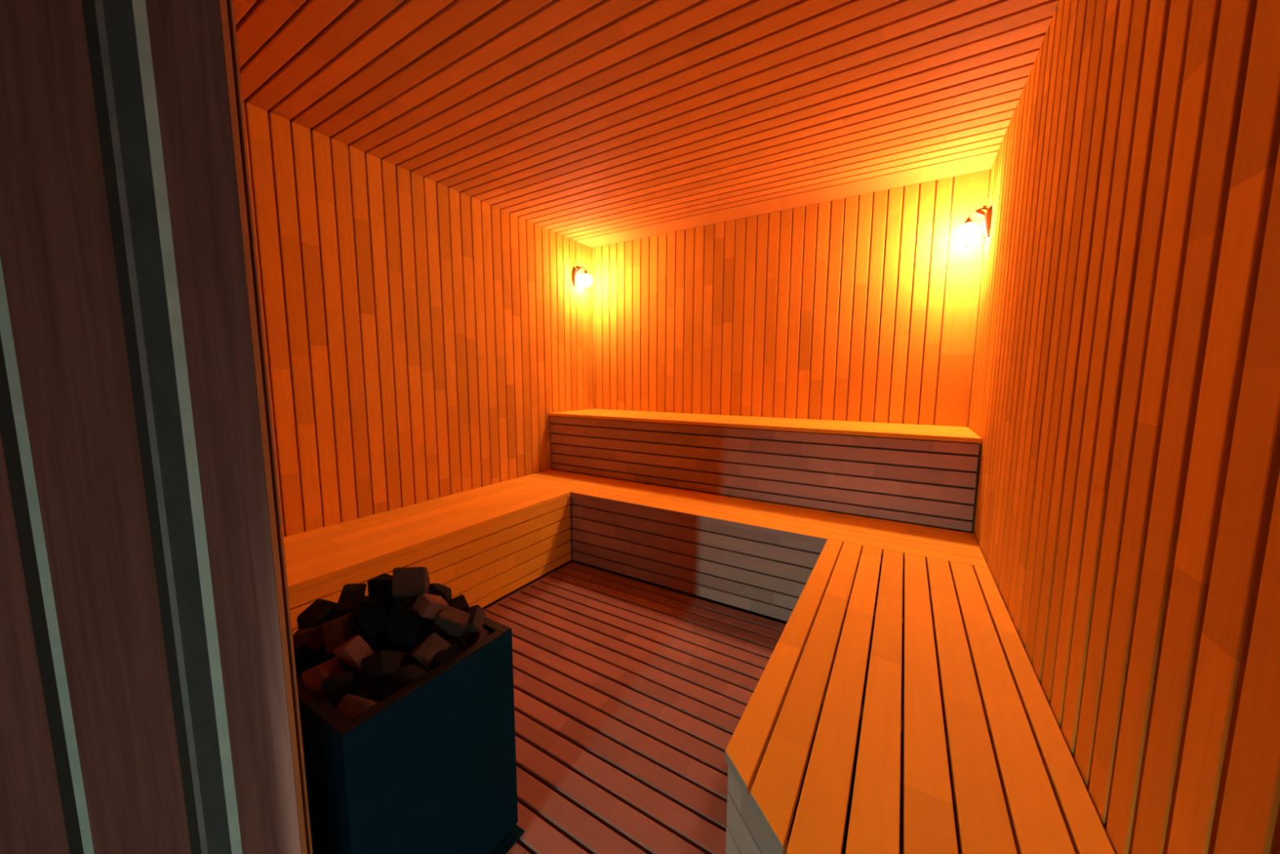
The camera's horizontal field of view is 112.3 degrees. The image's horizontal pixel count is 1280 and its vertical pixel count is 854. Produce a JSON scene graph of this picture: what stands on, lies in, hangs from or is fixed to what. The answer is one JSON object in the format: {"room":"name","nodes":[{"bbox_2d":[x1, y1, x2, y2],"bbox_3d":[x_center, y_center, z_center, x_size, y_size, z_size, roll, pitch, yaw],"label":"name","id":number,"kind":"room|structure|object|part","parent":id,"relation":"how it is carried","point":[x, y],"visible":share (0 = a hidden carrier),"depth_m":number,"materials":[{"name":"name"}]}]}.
{"room":"spa","nodes":[
{"label":"spa","id":0,"kind":"room"},
{"bbox_2d":[242,100,594,537],"bbox_3d":[-1.165,-0.303,2.668,0.061,2.360,2.884,4,8,31],"label":"wall","id":1,"kind":"structure","parent":0,"point":[423,335],"depth_m":2.33,"materials":[{"name":"brown wood"}]},
{"bbox_2d":[571,265,591,288],"bbox_3d":[-0.469,-1.226,3.523,0.155,0.192,0.102,2,7,16],"label":"wall lamp","id":2,"kind":"object","parent":1,"relation":"attached to","point":[585,280],"visible":1,"depth_m":3.50,"materials":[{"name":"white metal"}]},
{"bbox_3d":[-0.528,-1.234,3.514,0.032,0.155,0.056,4,8,31],"label":"wall plate","id":3,"kind":"part","parent":2,"relation":"part of","materials":[{"name":"brown metal"}]},
{"bbox_3d":[-0.443,-1.200,3.518,0.102,0.092,0.102,4,8,31],"label":"globe","id":4,"kind":"part","parent":2,"relation":"part of","materials":[{"name":"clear glass"}]},
{"bbox_2d":[233,0,1059,247],"bbox_3d":[-0.003,-1.359,1.804,2.714,0.061,2.836,4,8,31],"label":"ceiling","id":5,"kind":"structure","parent":0,"point":[592,123],"depth_m":1.69,"materials":[{"name":"brown wood"}]},
{"bbox_2d":[481,527,1017,853],"bbox_3d":[-0.915,1.224,0.182,4.800,0.121,7.120,4,8,31],"label":"floor","id":6,"kind":"structure","parent":0,"point":[631,694],"depth_m":1.55,"materials":[{"name":"wood"}]},
{"bbox_2d":[296,609,524,853],"bbox_3d":[-0.597,0.787,1.038,0.448,0.559,0.402,4,8,31],"label":"heater","id":7,"kind":"object","parent":6,"relation":"on","point":[429,767],"visible":0.68,"depth_m":0.90,"materials":[{"name":"blue paint"}]},
{"bbox_2d":[301,656,344,694],"bbox_3d":[-0.651,0.520,0.884,0.065,0.079,0.058,2,7,20],"label":"stone","id":8,"kind":"object","parent":7,"relation":"in","point":[312,678],"visible":0.6,"depth_m":0.86,"materials":[{"name":"stone"}]},
{"bbox_2d":[298,666,345,686],"bbox_3d":[-0.664,0.536,0.899,0.079,0.065,0.067,-1,6,-8],"label":"stone","id":9,"kind":"object","parent":8,"relation":"on","point":[301,684],"visible":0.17,"depth_m":0.87,"materials":[{"name":"black stone"}]},
{"bbox_3d":[-0.692,0.797,0.888,0.391,0.539,0.006,4,8,31],"label":"panel","id":10,"kind":"part","parent":7,"relation":"part of","materials":[{"name":"blue paint"}]},
{"bbox_2d":[317,644,333,655],"bbox_3d":[-0.746,0.531,1.052,0.059,0.072,0.068,1,6,6],"label":"stone","id":11,"kind":"object","parent":7,"relation":"on","point":[322,651],"visible":0.1,"depth_m":1.02,"materials":[{"name":"grey stone"}]},
{"bbox_2d":[296,599,337,629],"bbox_3d":[-0.777,0.469,1.031,0.079,0.092,0.078,1,6,10],"label":"stone","id":12,"kind":"object","parent":11,"relation":"on","point":[321,611],"visible":0.64,"depth_m":1.01,"materials":[{"name":"grey stone"}]},
{"bbox_2d":[330,677,357,706],"bbox_3d":[-0.608,0.549,0.865,0.062,0.066,0.063,-3,7,-26],"label":"stone","id":13,"kind":"object","parent":7,"relation":"in","point":[352,690],"visible":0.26,"depth_m":0.85,"materials":[{"name":"black stone"}]},
{"bbox_2d":[320,671,356,702],"bbox_3d":[-0.605,0.526,0.861,0.054,0.069,0.066,-3,7,-25],"label":"stone","id":14,"kind":"object","parent":13,"relation":"on","point":[333,686],"visible":0.7,"depth_m":0.84,"materials":[{"name":"grey stone"}]},
{"bbox_2d":[335,627,361,665],"bbox_3d":[-0.685,0.526,1.026,0.089,0.079,0.074,4,7,29],"label":"stone","id":15,"kind":"object","parent":7,"relation":"on","point":[357,628],"visible":0.02,"depth_m":1.03,"materials":[{"name":"grey stone"}]},
{"bbox_2d":[332,583,366,620],"bbox_3d":[-0.704,0.428,1.037,0.067,0.090,0.102,-3,7,-23],"label":"stone","id":16,"kind":"object","parent":15,"relation":"on","point":[352,595],"visible":0.72,"depth_m":1.02,"materials":[{"name":"grey stone"}]},
{"bbox_3d":[-0.763,0.768,1.151,0.006,0.539,0.382,4,8,31],"label":"panel","id":17,"kind":"part","parent":7,"relation":"part of","materials":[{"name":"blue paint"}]},
{"bbox_2d":[335,693,377,719],"bbox_3d":[-0.541,0.556,0.825,0.065,0.079,0.077,1,7,11],"label":"stone","id":18,"kind":"object","parent":7,"relation":"on","point":[351,705],"visible":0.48,"depth_m":0.81,"materials":[{"name":"grey stone"}]},
{"bbox_2d":[360,649,408,684],"bbox_3d":[-0.540,0.513,0.913,0.078,0.090,0.087,5,8,34],"label":"stone","id":19,"kind":"object","parent":7,"relation":"on","point":[379,666],"visible":0.84,"depth_m":0.89,"materials":[{"name":"grey stone"}]},
{"bbox_2d":[376,662,426,697],"bbox_3d":[-0.498,0.538,0.903,0.079,0.079,0.079,2,7,12],"label":"stone","id":20,"kind":"object","parent":7,"relation":"on","point":[406,675],"visible":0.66,"depth_m":0.88,"materials":[{"name":"stone"}]},
{"bbox_2d":[399,596,417,611],"bbox_3d":[-0.654,0.493,1.205,0.046,0.079,0.073,5,8,38],"label":"stone","id":21,"kind":"object","parent":7,"relation":"on","point":[407,606],"visible":0.06,"depth_m":1.19,"materials":[{"name":"grey stone"}]},
{"bbox_2d":[411,630,440,663],"bbox_3d":[-0.511,0.530,1.027,0.067,0.078,0.058,-1,6,-8],"label":"stone","id":22,"kind":"object","parent":7,"relation":"on","point":[423,634],"visible":0.14,"depth_m":1.02,"materials":[{"name":"grey stone"}]},
{"bbox_2d":[382,607,424,651],"bbox_3d":[-0.542,0.459,0.978,0.076,0.097,0.079,-1,6,-9],"label":"stone","id":23,"kind":"object","parent":22,"relation":"on","point":[403,627],"visible":0.98,"depth_m":0.96,"materials":[{"name":"grey stone"}]},
{"bbox_2d":[407,632,450,670],"bbox_3d":[-0.476,0.504,0.966,0.064,0.079,0.082,4,7,28],"label":"stone","id":24,"kind":"object","parent":7,"relation":"on","point":[425,651],"visible":0.89,"depth_m":0.95,"materials":[{"name":"stone"}]},
{"bbox_2d":[425,635,459,672],"bbox_3d":[-0.445,0.528,0.979,0.061,0.079,0.083,1,6,6],"label":"stone","id":25,"kind":"object","parent":7,"relation":"on","point":[442,655],"visible":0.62,"depth_m":0.96,"materials":[{"name":"grey stone"}]},
{"bbox_2d":[441,634,468,652],"bbox_3d":[-0.442,0.517,1.005,0.074,0.071,0.058,6,9,44],"label":"stone","id":26,"kind":"object","parent":25,"relation":"on","point":[460,643],"visible":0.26,"depth_m":1.00,"materials":[{"name":"stone"}]},
{"bbox_2d":[431,605,470,636],"bbox_3d":[-0.451,0.465,1.022,0.084,0.072,0.054,-1,6,-6],"label":"stone","id":27,"kind":"object","parent":26,"relation":"on","point":[451,620],"visible":0.93,"depth_m":1.00,"materials":[{"name":"stone"}]},
{"bbox_2d":[411,592,448,619],"bbox_3d":[-0.496,0.422,1.014,0.046,0.065,0.072,6,8,41],"label":"stone","id":28,"kind":"object","parent":27,"relation":"on","point":[428,606],"visible":0.94,"depth_m":1.00,"materials":[{"name":"stone"}]},
{"bbox_2d":[391,566,430,598],"bbox_3d":[-0.546,0.367,1.025,0.077,0.106,0.111,-3,7,-25],"label":"stone","id":29,"kind":"object","parent":28,"relation":"on","point":[407,582],"visible":0.96,"depth_m":0.98,"materials":[{"name":"grey stone"}]},
{"bbox_2d":[462,627,491,646],"bbox_3d":[-0.405,0.530,1.060,0.072,0.069,0.063,2,7,12],"label":"stone","id":30,"kind":"object","parent":7,"relation":"on","point":[469,639],"visible":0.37,"depth_m":1.05,"materials":[{"name":"grey stone"}]},
{"bbox_2d":[464,604,485,633],"bbox_3d":[-0.410,0.476,1.059,0.049,0.065,0.062,0,6,1],"label":"stone","id":31,"kind":"object","parent":30,"relation":"on","point":[477,615],"visible":0.83,"depth_m":1.04,"materials":[{"name":"grey stone"}]},
{"bbox_3d":[-0.495,0.762,1.206,0.391,0.539,0.006,4,8,31],"label":"panel","id":32,"kind":"part","parent":7,"relation":"part of","materials":[{"name":"blue paint"}]},
{"bbox_3d":[-0.598,1.063,1.069,0.448,0.003,0.402,4,8,31],"label":"plate","id":33,"kind":"part","parent":7,"relation":"part of","materials":[{"name":"blue paint"}]},
{"bbox_3d":[-0.625,0.528,0.982,0.066,0.079,0.056,5,8,38],"label":"stone","id":34,"kind":"object","parent":7,"relation":"on","visible":0},
{"bbox_2d":[322,612,356,655],"bbox_3d":[-0.675,0.463,0.961,0.068,0.075,0.052,0,6,0],"label":"stone","id":35,"kind":"object","parent":34,"relation":"on","point":[337,631],"visible":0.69,"depth_m":0.94,"materials":[{"name":"grey stone"}]},
{"bbox_2d":[351,596,388,640],"bbox_3d":[-0.609,0.443,0.980,0.066,0.106,0.088,-6,9,-44],"label":"stone","id":36,"kind":"object","parent":34,"relation":"on","point":[371,616],"visible":0.86,"depth_m":0.95,"materials":[{"name":"grey stone"}]},
{"bbox_3d":[-0.557,0.548,0.941,0.052,0.058,0.059,5,8,38],"label":"stone","id":37,"kind":"object","parent":7,"relation":"on","visible":0},
{"bbox_2d":[333,635,374,672],"bbox_3d":[-0.602,0.484,0.916,0.075,0.080,0.061,3,7,25],"label":"stone","id":38,"kind":"object","parent":37,"relation":"on","point":[351,652],"visible":0.69,"depth_m":0.90,"materials":[{"name":"grey stone"}]},
{"bbox_3d":[-0.631,0.518,1.100,0.070,0.071,0.067,3,7,22],"label":"stone","id":39,"kind":"object","parent":7,"relation":"on","visible":0},
{"bbox_2d":[389,597,408,610],"bbox_3d":[-0.645,0.437,1.130,0.051,0.067,0.067,1,7,17],"label":"stone","id":40,"kind":"object","parent":39,"relation":"on","point":[406,598],"visible":0.06,"depth_m":1.13,"materials":[{"name":"grey stone"}]},
{"bbox_2d":[367,573,405,609],"bbox_3d":[-0.626,0.404,1.058,0.075,0.080,0.056,4,8,20],"label":"stone","id":41,"kind":"object","parent":40,"relation":"on","point":[380,585],"visible":0.66,"depth_m":1.03,"materials":[{"name":"grey stone"}]},
{"bbox_3d":[-0.516,0.518,1.133,0.072,0.080,0.076,4,8,34],"label":"stone","id":42,"kind":"object","parent":7,"relation":"in","visible":0},
{"bbox_2d":[411,582,448,605],"bbox_3d":[-0.529,0.443,1.097,0.078,0.087,0.076,-1,6,-6],"label":"stone","id":43,"kind":"object","parent":42,"relation":"on","point":[435,588],"visible":0.44,"depth_m":1.09,"materials":[{"name":"stone"}]},
{"bbox_2d":[422,587,452,618],"bbox_3d":[-0.548,0.471,1.149,0.080,0.091,0.078,0,6,-4],"label":"stone","id":44,"kind":"object","parent":42,"relation":"on","point":[449,588],"visible":0.14,"depth_m":1.17,"materials":[{"name":"grey stone"}]},
{"bbox_3d":[-0.459,0.518,1.100,0.077,0.073,0.071,0,6,3],"label":"stone","id":45,"kind":"object","parent":7,"relation":"on","visible":0},
{"bbox_2d":[446,594,470,612],"bbox_3d":[-0.456,0.466,1.082,0.060,0.071,0.050,-4,8,-32],"label":"stone","id":46,"kind":"object","parent":45,"relation":"on","point":[460,602],"visible":0.33,"depth_m":1.08,"materials":[{"name":"stone"}]},
{"label":"stone","id":47,"kind":"object","parent":7,"relation":"in","visible":0},
{"bbox_2d":[355,595,368,624],"bbox_3d":[-0.726,0.473,1.116,0.069,0.070,0.057,-1,6,-8],"label":"stone","id":48,"kind":"object","parent":47,"relation":"on","point":[366,597],"visible":0.02,"depth_m":1.11,"materials":[{"name":"grey stone"}]},
{"label":"stone","id":49,"kind":"object","parent":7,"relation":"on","visible":0},
{"bbox_2d":[292,621,328,650],"bbox_3d":[-0.763,0.486,0.986,0.072,0.059,0.046,-1,7,-11],"label":"stone","id":50,"kind":"object","parent":49,"relation":"on","point":[313,637],"visible":0.54,"depth_m":0.97,"materials":[{"name":"stone"}]},
{"bbox_2d":[283,480,571,635],"bbox_3d":[-1.161,0.709,2.169,0.587,0.460,1.786,4,8,31],"label":"bench","id":51,"kind":"object","parent":6,"relation":"on","point":[483,544],"visible":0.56,"depth_m":2.15,"materials":[{"name":"brown wood"}]},
{"bbox_2d":[507,469,988,664],"bbox_3d":[0.314,0.669,2.562,2.684,0.460,0.441,4,8,31],"label":"bench","id":52,"kind":"object","parent":6,"relation":"on","point":[756,556],"visible":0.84,"depth_m":2.28,"materials":[{"name":"brown wood"}]},
{"bbox_3d":[0.460,0.716,2.258,2.081,0.436,0.012,4,8,31],"label":"frame panel","id":53,"kind":"part","parent":52,"relation":"part of","materials":[{"name":"brown wood"}]},
{"bbox_2d":[548,408,982,531],"bbox_3d":[0.577,0.398,2.961,2.684,0.912,0.570,4,8,31],"label":"bench","id":54,"kind":"object","parent":6,"relation":"on","point":[924,474],"visible":0.88,"depth_m":2.47,"materials":[{"name":"brown wood"}]},
{"bbox_3d":[-0.542,0.387,3.389,0.040,0.832,0.040,4,8,31],"label":"post","id":55,"kind":"part","parent":54,"relation":"part of","materials":[{"name":"brown wood"}]},
{"bbox_2d":[724,538,1115,853],"bbox_3d":[0.631,0.837,1.072,0.574,0.460,1.780,4,8,31],"label":"bench","id":56,"kind":"object","parent":6,"relation":"on","point":[1051,809],"visible":1,"depth_m":0.89,"materials":[{"name":"brown wood"}]},
{"bbox_3d":[0.555,0.809,1.427,0.012,0.436,1.247,4,8,31],"label":"frame panel","id":57,"kind":"part","parent":56,"relation":"part of","materials":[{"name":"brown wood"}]},
{"bbox_3d":[0.574,0.671,0.924,0.521,0.052,0.040,4,8,31],"label":"rail","id":58,"kind":"part","parent":56,"relation":"part of","materials":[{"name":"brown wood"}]},
{"bbox_3d":[0.825,0.627,1.330,0.521,0.052,0.040,4,8,31],"label":"rail","id":59,"kind":"part","parent":56,"relation":"part of","materials":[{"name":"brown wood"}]},
{"bbox_3d":[1.061,0.585,1.711,0.521,0.052,0.040,4,8,31],"label":"rail","id":60,"kind":"part","parent":56,"relation":"part of","materials":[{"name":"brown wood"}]},
{"bbox_2d":[591,168,991,529],"bbox_3d":[0.746,-0.351,3.148,2.714,2.360,0.061,4,8,31],"label":"wall","id":61,"kind":"structure","parent":0,"point":[863,308],"depth_m":2.85,"materials":[{"name":"brown wood"}]},
{"bbox_2d":[960,0,1279,853],"bbox_3d":[1.116,-0.125,1.138,0.061,2.360,3.120,4,8,31],"label":"wall","id":62,"kind":"structure","parent":0,"point":[1125,405],"depth_m":0.66,"materials":[{"name":"brown wood"}]},
{"bbox_2d":[955,204,992,246],"bbox_3d":[1.753,-1.046,2.251,0.102,0.192,0.156,-6,9,-42],"label":"wall lamp","id":63,"kind":"object","parent":62,"relation":"attached to","point":[969,231],"visible":1,"depth_m":2.23,"materials":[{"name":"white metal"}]},
{"bbox_3d":[1.735,-1.024,2.274,0.102,0.092,0.102,4,8,31],"label":"globe","id":64,"kind":"part","parent":63,"relation":"part of","materials":[{"name":"white glass"}]},
{"bbox_3d":[1.755,-1.114,2.225,0.015,0.035,0.094,-3,7,-29],"label":"arm","id":65,"kind":"part","parent":63,"relation":"part of","materials":[{"name":"brown metal"}]},
{"bbox_3d":[1.756,-1.111,2.210,0.046,0.055,0.028,4,8,31],"label":"knob","id":66,"kind":"part","parent":63,"relation":"part of","materials":[{"name":"brown metal"}]},
{"bbox_3d":[1.773,-1.049,2.195,0.032,0.155,0.056,4,8,31],"label":"wall plate","id":67,"kind":"part","parent":63,"relation":"part of","materials":[{"name":"brown metal"}]},
{"bbox_3d":[-0.808,-0.079,0.681,2.762,2.360,0.202,4,8,31],"label":"wall","id":68,"kind":"structure","parent":0,"visible":0},
{"bbox_2d":[0,0,312,853],"bbox_3d":[-0.754,-0.039,0.601,0.491,2.300,0.050,0,6,2],"label":"door","id":69,"kind":"structure","parent":68,"relation":"in","point":[149,700],"depth_m":0.59,"materials":[{"name":"brown wood"}]}
]}

